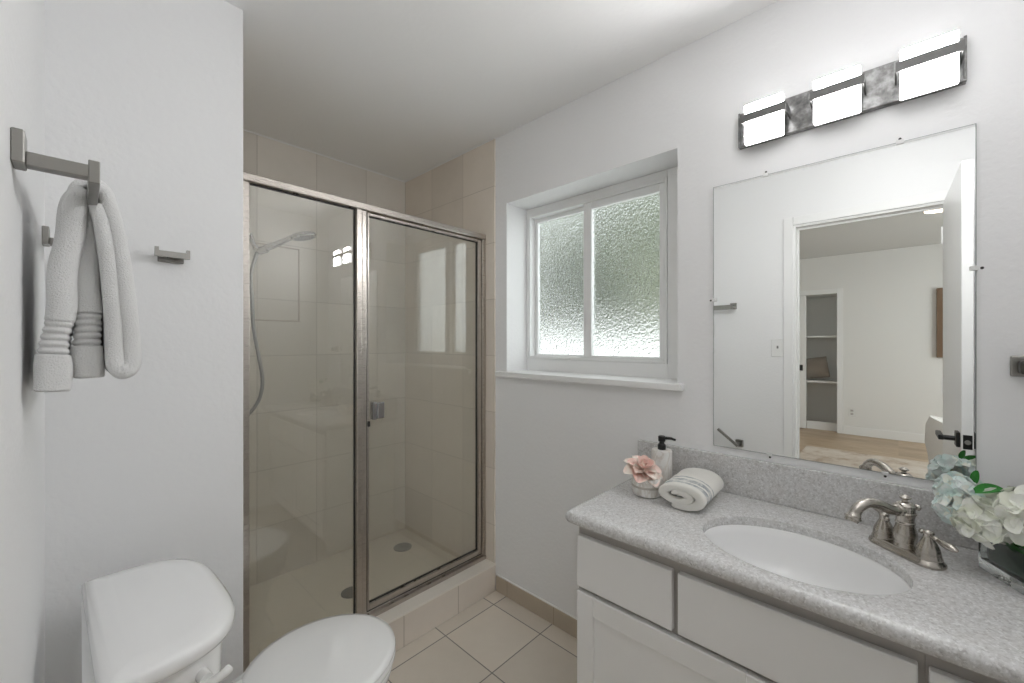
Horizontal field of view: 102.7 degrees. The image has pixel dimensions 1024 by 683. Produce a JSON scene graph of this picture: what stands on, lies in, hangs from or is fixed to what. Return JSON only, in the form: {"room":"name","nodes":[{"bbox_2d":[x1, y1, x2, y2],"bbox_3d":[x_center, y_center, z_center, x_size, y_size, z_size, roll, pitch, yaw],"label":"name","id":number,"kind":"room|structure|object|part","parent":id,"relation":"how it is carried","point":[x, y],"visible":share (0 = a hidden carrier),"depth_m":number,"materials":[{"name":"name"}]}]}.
{"room":"bathroom","nodes":[
{"label":"bathroom","id":0,"kind":"room"},
{"bbox_2d":[0,0,44,682],"bbox_3d":[-0.826,0.117,0.615,3.086,2.440,0.120,0,0,43],"label":"wall","id":1,"kind":"structure","parent":0,"point":[22,22],"depth_m":0.62,"materials":[{"name":"white paint"}]},
{"bbox_2d":[10,127,99,246],"bbox_3d":[-0.855,-0.249,0.781,0.680,0.049,0.081,0,0,43],"label":"towel bar","id":2,"kind":"object","parent":1,"relation":"attached to","point":[21,159],"visible":0.77,"depth_m":0.56,"materials":[{"name":"silver metal"}]},
{"bbox_3d":[-0.646,-0.253,0.536,0.040,0.043,0.012,0,0,43],"label":"wall plate","id":3,"kind":"part","parent":2,"relation":"part of","materials":[{"name":"silver metal"}]},
{"bbox_3d":[-1.111,-0.253,0.976,0.040,0.043,0.012,0,0,43],"label":"wall plate","id":4,"kind":"part","parent":2,"relation":"part of","materials":[{"name":"silver metal"}]},
{"bbox_3d":[-0.619,-0.241,0.565,0.020,0.018,0.067,0,0,43],"label":"post","id":5,"kind":"part","parent":2,"relation":"part of","materials":[{"name":"silver metal"}]},
{"bbox_2d":[33,179,141,391],"bbox_3d":[-0.797,-0.096,0.772,0.321,0.354,0.125,0,0,43],"label":"bath towel","id":6,"kind":"object","parent":2,"relation":"hanging from","point":[91,292],"visible":0.96,"depth_m":0.68,"materials":[{"name":"white fabric"}]},
{"bbox_2d":[45,0,242,682],"bbox_3d":[-1.105,0.117,1.219,0.120,2.440,0.495,0,0,43],"label":"wall","id":7,"kind":"structure","parent":0,"point":[145,467],"depth_m":1.19,"materials":[{"name":"white paint"}]},
{"bbox_2d":[154,246,189,263],"bbox_3d":[-1.004,-0.256,1.207,0.044,0.037,0.080,0,0,43],"label":"robe hook","id":8,"kind":"object","parent":7,"relation":"attached to","point":[162,256],"visible":1,"depth_m":1.20,"materials":[{"name":"silver metal"}]},
{"bbox_3d":[-1.015,-0.251,1.218,0.012,0.028,0.060,0,0,43],"label":"wall plate","id":9,"kind":"part","parent":8,"relation":"part of","materials":[{"name":"silver metal"}]},
{"bbox_2d":[243,131,404,585],"bbox_3d":[-1.168,0.117,2.427,0.100,2.440,1.175,0,0,43],"label":"wall","id":10,"kind":"structure","parent":0,"point":[301,426],"depth_m":2.38,"materials":[{"name":"tile"}]},
{"bbox_2d":[250,242,299,321],"bbox_3d":[-1.325,-0.322,2.185,0.005,0.413,0.358,0,0,43],"label":"trim","id":11,"kind":"structure","parent":10,"relation":"attached to","point":[256,242],"depth_m":2.31,"materials":[{"name":"beige tile"}]},
{"bbox_2d":[243,129,493,182],"bbox_3d":[-0.816,-1.099,2.088,0.879,0.007,1.165,0,0,43],"label":"trim","id":12,"kind":"structure","parent":10,"relation":"attached to","point":[243,129],"depth_m":2.41,"materials":[{"name":"white paint"}]},
{"bbox_2d":[388,589,576,682],"bbox_3d":[-0.187,1.387,1.291,3.086,0.100,1.980,0,0,43],"label":"floor","id":13,"kind":"structure","parent":0,"point":[495,639],"depth_m":1.77,"materials":[{"name":"tile"}]},
{"bbox_2d":[81,559,395,682],"bbox_3d":[-0.635,0.957,1.077,0.497,0.761,0.685,0,0,43],"label":"toilet","id":14,"kind":"object","parent":13,"relation":"on","point":[164,621],"visible":1,"depth_m":0.93,"materials":[{"name":"white ceramic"}]},
{"bbox_3d":[-0.801,0.797,0.906,0.428,0.359,0.209,0,0,43],"label":"tank","id":15,"kind":"part","parent":14,"relation":"part of","materials":[{"name":"white ceramic"}]},
{"bbox_3d":[-0.791,0.597,0.919,0.487,0.042,0.241,0,0,43],"label":"tank lid","id":16,"kind":"part","parent":14,"relation":"part of","materials":[{"name":"white ceramic"}]},
{"bbox_3d":[-0.589,0.654,0.807,0.058,0.030,0.056,0,0,43],"label":"flush lever","id":17,"kind":"part","parent":14,"relation":"part of","materials":[{"name":"white plastic"}]},
{"bbox_3d":[-0.575,1.141,1.146,0.376,0.392,0.496,0,0,43],"label":"bowl","id":18,"kind":"part","parent":14,"relation":"part of","materials":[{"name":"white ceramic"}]},
{"bbox_3d":[-0.544,0.912,1.179,0.384,0.022,0.412,0,0,43],"label":"seat lid","id":19,"kind":"part","parent":14,"relation":"part of","materials":[{"name":"white plastic"}]},
{"bbox_3d":[-0.545,0.935,1.177,0.382,0.019,0.413,0,0,43],"label":"seat","id":20,"kind":"part","parent":14,"relation":"part of","materials":[{"name":"white plastic"}]},
{"bbox_2d":[250,528,455,662],"bbox_3d":[-0.868,1.307,2.137,0.736,0.060,1.165,0,0,43],"label":"shower pan","id":21,"kind":"object","parent":13,"relation":"on","point":[279,605],"visible":0.39,"depth_m":2.16,"materials":[{"name":"beige plastic"}]},
{"bbox_2d":[341,586,352,598],"bbox_3d":[-0.820,1.274,2.088,0.100,0.006,0.100,0,0,43],"label":"shower drain","id":22,"kind":"object","parent":21,"relation":"on","point":[347,593],"visible":0.65,"depth_m":2.07,"materials":[{"name":"silver metal"}]},
{"bbox_2d":[394,542,411,551],"bbox_3d":[-0.681,1.274,2.549,0.110,0.006,0.110,0,0,43],"label":"shower drain","id":23,"kind":"object","parent":21,"relation":"on","point":[401,547],"visible":1,"depth_m":2.54,"materials":[{"name":"silver metal"}]},
{"bbox_2d":[389,566,494,651],"bbox_3d":[-0.542,1.267,1.829,0.150,0.140,1.165,0,0,43],"label":"shower curb","id":24,"kind":"object","parent":13,"relation":"on","point":[408,628],"visible":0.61,"depth_m":1.94,"materials":[{"name":"tile"}]},
{"bbox_2d":[376,559,495,623],"bbox_3d":[-0.543,1.194,1.830,0.158,0.008,1.165,0,0,43],"label":"cap","id":25,"kind":"object","parent":24,"relation":"on","point":[421,599],"visible":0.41,"depth_m":1.95,"materials":[{"name":"beige tile"}]},
{"bbox_2d":[243,171,485,672],"bbox_3d":[-0.548,0.298,1.835,0.074,1.783,1.163,0,0,43],"label":"shower door frame","id":26,"kind":"structure","parent":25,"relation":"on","point":[362,212],"depth_m":1.73,"materials":[{"name":"silver metal"}]},
{"bbox_3d":[-0.557,-0.578,1.843,0.046,0.030,1.163,0,0,43],"label":"header rail","id":27,"kind":"part","parent":26,"relation":"part of","materials":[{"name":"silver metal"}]},
{"bbox_3d":[-0.582,0.294,1.770,0.033,0.075,0.050,0,0,43],"label":"door pull","id":28,"kind":"part","parent":26,"relation":"part of","materials":[{"name":"silver metal"}]},
{"bbox_3d":[-0.403,0.298,2.004,0.027,1.710,0.660,0,0,43],"label":"shower door","id":29,"kind":"part","parent":26,"relation":"part of","materials":[{"name":"clear glass"}]},
{"bbox_2d":[577,526,1002,682],"bbox_3d":[0.746,0.947,1.074,1.061,0.781,0.490,0,0,43],"label":"vanity cabinet","id":30,"kind":"object","parent":13,"relation":"on","point":[643,616],"visible":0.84,"depth_m":1.00,"materials":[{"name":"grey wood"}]},
{"bbox_3d":[0.312,0.667,1.160,0.292,0.156,0.019,0,0,43],"label":"drawer","id":31,"kind":"part","parent":30,"relation":"part of","materials":[{"name":"white paint"}]},
{"bbox_3d":[0.396,0.993,1.084,0.413,0.360,0.010,0,0,43],"label":"panel","id":32,"kind":"part","parent":30,"relation":"part of","materials":[{"name":"white paint"}]},
{"bbox_3d":[0.394,0.993,1.082,0.521,0.468,0.019,0,0,43],"label":"cabinet door","id":33,"kind":"part","parent":30,"relation":"part of","materials":[{"name":"white paint"}]},
{"bbox_2d":[565,439,1023,682],"bbox_3d":[0.748,0.472,1.062,1.142,0.166,0.529,0,0,43],"label":"countertop","id":34,"kind":"structure","parent":30,"relation":"on","point":[962,615],"depth_m":1.04,"materials":[{"name":"grey stone"}]},
{"bbox_2d":[632,474,662,498],"bbox_3d":[0.460,0.485,1.393,0.102,0.063,0.102,0,0,43],"label":"flower pot","id":35,"kind":"object","parent":34,"relation":"on","point":[645,489],"visible":0.59,"depth_m":1.35,"materials":[{"name":"white ceramic"}]},
{"bbox_2d":[623,455,662,486],"bbox_3d":[0.445,0.430,1.397,0.133,0.087,0.134,0,0,43],"label":"flower","id":36,"kind":"object","parent":35,"relation":"on","point":[643,468],"visible":1,"depth_m":1.38,"materials":[{"name":"pink plant"}]},
{"bbox_2d":[651,435,675,483],"bbox_3d":[0.550,0.430,1.503,0.073,0.173,0.073,0,0,-24],"label":"soap dispenser","id":37,"kind":"object","parent":34,"relation":"on","point":[662,456],"visible":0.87,"depth_m":1.47,"materials":[{"name":"white ceramic"}]},
{"bbox_2d":[651,447,671,483],"bbox_3d":[0.550,0.454,1.503,0.073,0.124,0.073,0,0,43],"label":"bottle","id":38,"kind":"object","parent":37,"relation":"attached to","point":[662,456],"depth_m":1.47,"materials":[{"name":"white ceramic"}]},
{"bbox_2d":[658,468,723,510],"bbox_3d":[0.589,0.476,1.338,0.141,0.079,0.222,0,0,40],"label":"rolled hand towel","id":39,"kind":"object","parent":34,"relation":"on","point":[691,489],"visible":1,"depth_m":1.27,"materials":[{"name":"white fabric"}]},
{"bbox_2d":[704,525,910,594],"bbox_3d":[0.710,0.615,1.028,0.462,0.145,0.355,0,0,43],"label":"sink","id":40,"kind":"object","parent":34,"relation":"in","point":[802,558],"visible":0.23,"depth_m":1.13,"materials":[{"name":"white ceramic"}]},
{"bbox_2d":[844,494,958,570],"bbox_3d":[0.945,0.445,0.981,0.230,0.144,0.183,0,0,-34],"label":"faucet","id":41,"kind":"object","parent":34,"relation":"on","point":[901,539],"visible":1,"depth_m":0.98,"materials":[{"name":"silver metal"}]},
{"bbox_3d":[0.888,0.401,0.995,0.156,0.047,0.029,0,0,-7],"label":"spout","id":42,"kind":"part","parent":41,"relation":"part of","materials":[{"name":"silver metal"}]},
{"bbox_3d":[0.959,0.470,1.054,0.052,0.066,0.048,0,0,-7],"label":"handle","id":43,"kind":"part","parent":41,"relation":"part of","materials":[{"name":"silver metal"}]},
{"bbox_3d":[0.965,0.508,1.004,0.065,0.018,0.162,0,0,-7],"label":"plate","id":44,"kind":"part","parent":41,"relation":"part of","materials":[{"name":"silver metal"}]},
{"bbox_3d":[0.991,0.407,1.007,0.028,0.016,0.017,0,0,-7],"label":"lift knob","id":45,"kind":"part","parent":41,"relation":"part of","materials":[{"name":"silver metal"}]},
{"bbox_3d":[0.971,0.470,0.953,0.052,0.066,0.048,0,0,-7],"label":"handle","id":46,"kind":"part","parent":41,"relation":"part of","materials":[{"name":"silver metal"}]},
{"bbox_3d":[0.966,0.451,0.915,0.019,0.017,0.065,0,0,4],"label":"lever","id":47,"kind":"part","parent":41,"relation":"part of","materials":[{"name":"silver metal"}]},
{"bbox_2d":[979,542,1023,594],"bbox_3d":[1.121,0.470,0.864,0.132,0.092,0.132,0,0,15],"label":"glass vase","id":48,"kind":"object","parent":34,"relation":"on","point":[1005,563],"visible":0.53,"depth_m":0.88,"materials":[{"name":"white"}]},
{"bbox_2d":[931,492,968,525],"bbox_3d":[1.071,0.415,0.935,0.163,0.138,0.087,0,0,29],"label":"hydrangea","id":49,"kind":"object","parent":48,"relation":"in","point":[939,504],"visible":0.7,"depth_m":0.95,"materials":[{"name":"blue plant"}]},
{"bbox_2d":[932,470,985,505],"bbox_3d":[1.087,0.390,0.944,0.166,0.188,0.094,0,0,43],"label":"hydrangea","id":50,"kind":"object","parent":48,"relation":"in","point":[952,483],"visible":0.67,"depth_m":0.96,"materials":[{"name":"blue plant"}]},
{"bbox_2d":[949,494,1023,549],"bbox_3d":[1.057,0.413,0.894,0.142,0.140,0.109,0,0,43],"label":"hydrangea","id":51,"kind":"object","parent":48,"relation":"in","point":[970,521],"visible":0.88,"depth_m":0.89,"materials":[{"name":"white plant"}]},
{"bbox_2d":[973,483,1023,545],"bbox_3d":[1.083,0.392,0.864,0.141,0.181,0.120,0,0,43],"label":"hydrangea","id":52,"kind":"object","parent":48,"relation":"in","point":[1008,502],"visible":0.94,"depth_m":0.86,"materials":[{"name":"white plant"}]},
{"bbox_3d":[0.587,0.667,0.901,0.436,0.156,0.019,0,0,43],"label":"drawer","id":53,"kind":"part","parent":30,"relation":"part of","materials":[{"name":"white paint"}]},
{"bbox_3d":[0.861,0.667,0.642,0.290,0.156,0.019,0,0,43],"label":"drawer","id":54,"kind":"part","parent":30,"relation":"part of","materials":[{"name":"white paint"}]},
{"bbox_2d":[224,0,777,180],"bbox_3d":[-0.187,-1.153,1.291,3.086,0.100,1.980,0,0,43],"label":"ceiling","id":55,"kind":"structure","parent":0,"point":[397,89],"depth_m":1.60,"materials":[{"name":"white paint"}]},
{"bbox_2d":[405,0,1023,617],"bbox_3d":[0.403,0.117,1.916,3.086,2.440,0.260,0,0,43],"label":"wall","id":56,"kind":"structure","parent":0,"point":[560,446],"depth_m":1.64,"materials":[{"name":"white paint"}]},
{"bbox_2d":[496,574,576,638],"bbox_3d":[0.223,1.296,1.915,0.845,0.083,0.010,0,0,43],"label":"baseboard","id":57,"kind":"structure","parent":56,"relation":"attached to","point":[554,616],"depth_m":2.00,"materials":[{"name":"tile"}]},
{"bbox_2d":[495,167,683,390],"bbox_3d":[0.355,-0.276,1.933,0.980,0.914,0.262,0,0,43],"label":"window","id":58,"kind":"structure","parent":56,"relation":"in","point":[602,263],"depth_m":1.94,"materials":[{"name":"glass"}]},
{"bbox_3d":[0.269,-0.305,2.168,0.366,0.760,0.026,0,0,43],"label":"fixed sash","id":59,"kind":"part","parent":58,"relation":"part of","materials":[{"name":"glass"}]},
{"bbox_3d":[0.266,-0.299,2.172,0.320,0.732,0.004,0,0,43],"label":"pane","id":60,"kind":"part","parent":58,"relation":"part of","materials":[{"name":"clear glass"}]},
{"bbox_3d":[0.331,0.168,1.909,0.980,0.027,0.194,0,0,43],"label":"sill","id":61,"kind":"part","parent":58,"relation":"part of","materials":[{"name":"white paint"}]},
{"bbox_3d":[0.393,-0.305,2.026,0.788,0.790,0.074,0,0,43],"label":"frame","id":62,"kind":"part","parent":58,"relation":"part of","materials":[{"name":"white plastic"}]},
{"bbox_3d":[0.512,-0.305,1.897,0.409,0.760,0.028,0,0,43],"label":"sliding sash","id":63,"kind":"part","parent":58,"relation":"part of","materials":[{"name":"glass"}]},
{"bbox_3d":[0.521,-0.293,1.889,0.347,0.720,0.004,0,0,43],"label":"pane","id":64,"kind":"part","parent":58,"relation":"part of","materials":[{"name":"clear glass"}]},
{"bbox_2d":[638,439,978,550],"bbox_3d":[0.922,0.453,1.247,1.142,0.128,0.020,0,0,43],"label":"backsplash","id":65,"kind":"structure","parent":56,"relation":"attached to","point":[831,494],"depth_m":1.25,"materials":[{"name":"grey stone"}]},
{"bbox_2d":[710,123,983,480],"bbox_3d":[0.939,-0.092,1.238,0.646,0.941,0.011,0,0,43],"label":"wall mirror","id":66,"kind":"object","parent":56,"relation":"attached to","point":[844,299],"visible":1,"depth_m":1.18,"materials":[{"name":"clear mirror"}]},
{"bbox_2d":[738,30,966,149],"bbox_3d":[0.936,-0.704,1.186,0.518,0.133,0.090,0,0,43],"label":"vanity light","id":67,"kind":"object","parent":56,"relation":"attached to","point":[938,64],"visible":1,"depth_m":1.14,"materials":[{"name":"white glass"}]},
{"bbox_3d":[0.792,-0.699,1.287,0.106,0.124,0.024,0,0,43],"label":"lamp shade","id":68,"kind":"part","parent":67,"relation":"part of","materials":[{"name":"white glass"}]},
{"bbox_3d":[0.923,-0.699,1.164,0.106,0.124,0.024,0,0,43],"label":"lamp shade","id":69,"kind":"part","parent":67,"relation":"part of","materials":[{"name":"white glass"}]},
{"bbox_3d":[1.056,-0.699,1.038,0.106,0.124,0.024,0,0,43],"label":"lamp shade","id":70,"kind":"part","parent":67,"relation":"part of","materials":[{"name":"white glass"}]},
{"bbox_2d":[1010,356,1023,376],"bbox_3d":[1.209,0.057,0.955,0.054,0.050,0.050,0,0,43],"label":"wall hook","id":71,"kind":"object","parent":56,"relation":"attached to","point":[1016,362],"visible":1,"depth_m":0.98,"materials":[{"name":"silver metal"}]},
{"bbox_3d":[-1.442,0.117,1.579,0.866,2.440,0.435,0,0,43],"label":"wall","id":72,"kind":"structure","parent":0,"visible":0},
{"bbox_2d":[250,231,316,413],"bbox_3d":[-1.093,-0.066,1.809,0.421,0.870,0.116,0,0,-20],"label":"shower","id":73,"kind":"object","parent":72,"relation":"attached to","point":[303,235],"visible":0.76,"depth_m":1.83,"materials":[{"name":"silver metal"}]}
]}

